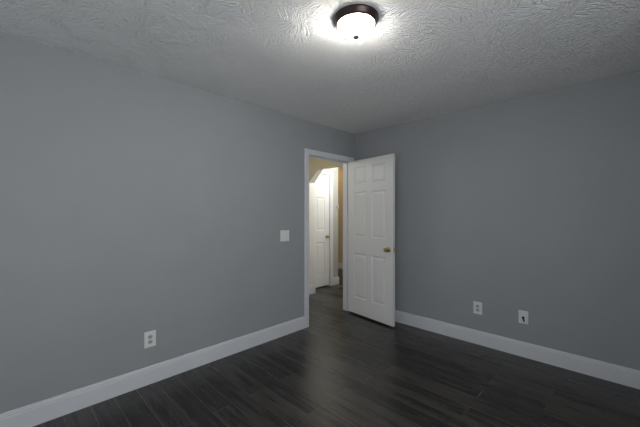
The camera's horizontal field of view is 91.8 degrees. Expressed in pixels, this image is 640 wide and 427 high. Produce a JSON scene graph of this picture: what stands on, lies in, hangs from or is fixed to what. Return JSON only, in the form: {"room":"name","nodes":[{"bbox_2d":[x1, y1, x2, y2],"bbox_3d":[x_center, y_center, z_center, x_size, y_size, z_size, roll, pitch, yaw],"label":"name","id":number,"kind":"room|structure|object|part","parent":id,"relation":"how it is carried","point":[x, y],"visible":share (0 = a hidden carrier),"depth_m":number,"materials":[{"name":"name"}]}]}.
{"room":"empty bedroom","nodes":[
{"label":"empty bedroom","id":0,"kind":"room"},
{"bbox_2d":[0,31,354,413],"bbox_3d":[-0.987,0.129,2.864,0.060,2.444,4.370,0,0,45],"label":"wall","id":1,"kind":"structure","parent":0,"point":[133,203],"depth_m":2.36,"materials":[{"name":"grey paint"}]},
{"bbox_2d":[144,330,155,348],"bbox_3d":[-1.343,1.001,2.452,0.008,0.124,0.084,0,0,45],"label":"wall outlet","id":2,"kind":"object","parent":1,"relation":"attached to","point":[149,337],"visible":1,"depth_m":2.45,"materials":[{"name":"plastic"}]},
{"bbox_2d":[0,316,304,426],"bbox_3d":[-1.336,1.282,2.455,0.015,0.139,3.298,0,0,45],"label":"baseboard","id":3,"kind":"structure","parent":1,"relation":"attached to","point":[34,414],"depth_m":2.35,"materials":[{"name":"white wood"}]},
{"bbox_2d":[280,230,288,241],"bbox_3d":[-0.387,0.255,3.425,0.010,0.122,0.122,0,0,45],"label":"light switch","id":4,"kind":"object","parent":1,"relation":"attached to","point":[284,234],"visible":1,"depth_m":3.41,"materials":[{"name":"plastic"}]},
{"bbox_2d":[0,0,639,167],"bbox_3d":[-0.096,-1.143,3.692,7.450,0.100,7.200,0,0,45],"label":"ceiling","id":5,"kind":"structure","parent":0,"point":[421,59],"depth_m":2.06,"materials":[{"name":"white paint"}]},
{"bbox_2d":[334,4,378,39],"bbox_3d":[0.203,-1.033,1.741,0.251,0.120,0.251,0,0,45],"label":"ceiling lamp","id":6,"kind":"object","parent":5,"relation":"attached to","point":[353,21],"visible":1,"depth_m":1.67,"materials":[{"name":"white glass"}]},
{"bbox_3d":[0.203,-1.028,1.741,0.205,0.074,0.205,0,0,44],"label":"lamp shade","id":7,"kind":"part","parent":6,"relation":"part of","materials":[{"name":"white glass"}]},
{"bbox_2d":[309,157,342,285],"bbox_3d":[0.138,0.129,4.907,1.080,2.444,0.120,0,0,45],"label":"wall","id":8,"kind":"structure","parent":0,"point":[316,166],"depth_m":5.14,"materials":[{"name":"beige paint"}]},
{"bbox_2d":[309,285,315,293],"bbox_3d":[-0.188,1.282,5.226,0.168,0.139,0.150,0,0,45],"label":"baseboard","id":9,"kind":"structure","parent":8,"relation":"attached to","point":[312,289],"depth_m":5.17,"materials":[{"name":"white wood"}]},
{"bbox_2d":[323,167,337,277],"bbox_3d":[-0.793,0.129,4.815,0.120,2.444,3.125,0,0,45],"label":"wall","id":10,"kind":"structure","parent":0,"point":[334,170],"depth_m":5.83,"materials":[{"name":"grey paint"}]},
{"bbox_2d":[314,174,329,287],"bbox_3d":[-0.111,0.319,5.471,0.169,2.016,0.780,0,0,45],"label":"door","id":11,"kind":"structure","parent":10,"relation":"in","point":[321,185],"depth_m":5.59,"materials":[{"name":"white wood"}]},
{"bbox_2d":[321,171,332,285],"bbox_3d":[-0.123,0.298,5.484,0.138,2.106,0.916,0,0,45],"label":"door frame","id":12,"kind":"structure","parent":10,"relation":"attached to","point":[330,174],"depth_m":5.73,"materials":[{"name":"white wood"}]},
{"bbox_2d":[33,269,639,426],"bbox_3d":[-0.096,1.401,3.692,7.450,0.100,7.200,0,0,45],"label":"floor","id":13,"kind":"structure","parent":0,"point":[346,368],"depth_m":2.37,"materials":[{"name":"laminate"}]},
{"bbox_2d":[338,167,342,262],"bbox_3d":[0.803,0.129,7.253,3.540,2.444,0.120,0,0,45],"label":"wall","id":14,"kind":"structure","parent":0,"point":[340,172],"depth_m":7.47,"materials":[{"name":"beige paint"}]},
{"bbox_2d":[338,263,342,268],"bbox_3d":[0.734,1.282,7.226,3.480,0.139,0.015,0,0,45],"label":"baseboard","id":15,"kind":"structure","parent":14,"relation":"attached to","point":[340,265],"depth_m":7.45,"materials":[{"name":"wood"}]},
{"bbox_2d":[355,70,639,370],"bbox_3d":[1.833,0.129,3.072,3.670,2.444,0.120,0,0,45],"label":"wall","id":16,"kind":"structure","parent":0,"point":[529,203],"depth_m":2.87,"materials":[{"name":"grey paint"}]},
{"bbox_2d":[473,301,481,314],"bbox_3d":[1.622,0.981,3.189,0.084,0.124,0.008,0,0,45],"label":"wall outlet","id":17,"kind":"object","parent":16,"relation":"attached to","point":[477,306],"visible":1,"depth_m":3.19,"materials":[{"name":"plastic"}]},
{"bbox_2d":[395,310,639,388],"bbox_3d":[1.743,1.282,3.066,3.550,0.139,0.015,0,0,45],"label":"baseboard","id":18,"kind":"structure","parent":16,"relation":"attached to","point":[614,373],"depth_m":2.85,"materials":[{"name":"white wood"}]},
{"bbox_2d":[518,310,527,324],"bbox_3d":[1.903,0.981,2.905,0.078,0.120,0.020,0,0,45],"label":"cable wall plate","id":19,"kind":"object","parent":16,"relation":"attached to","point":[522,315],"visible":1,"depth_m":2.91,"materials":[{"name":"plastic"}]},
{"bbox_3d":[-0.596,0.129,6.728,2.280,2.444,0.120,0,0,45],"label":"wall","id":20,"kind":"structure","parent":0,"visible":0},
{"bbox_2d":[333,277,338,284],"bbox_3d":[-0.556,1.282,6.673,2.415,0.139,0.173,0,0,45],"label":"baseboard","id":21,"kind":"structure","parent":20,"relation":"attached to","point":[335,279],"depth_m":5.82,"materials":[{"name":"white wood"}]},
{"bbox_3d":[-0.280,0.129,3.669,0.060,2.444,6.510,0,0,45],"label":"wall","id":22,"kind":"structure","parent":0,"visible":0},
{"bbox_2d":[304,148,353,327],"bbox_3d":[0.095,0.298,4.007,0.156,2.106,0.922,0,0,45],"label":"door frame","id":23,"kind":"structure","parent":22,"relation":"attached to","point":[308,153],"depth_m":3.83,"materials":[{"name":"white wood"}]},
{"bbox_2d":[348,154,394,326],"bbox_3d":[0.631,0.320,3.922,0.169,2.018,0.780,0,0,-38],"label":"door","id":24,"kind":"structure","parent":22,"relation":"in","point":[371,181],"depth_m":3.87,"materials":[{"name":"white wood"}]},
{"bbox_3d":[0.783,0.436,3.642,0.067,0.068,0.068,0,0,-38],"label":"knob","id":25,"kind":"part","parent":24,"relation":"part of","materials":[{"name":"gold metal"}]}
]}

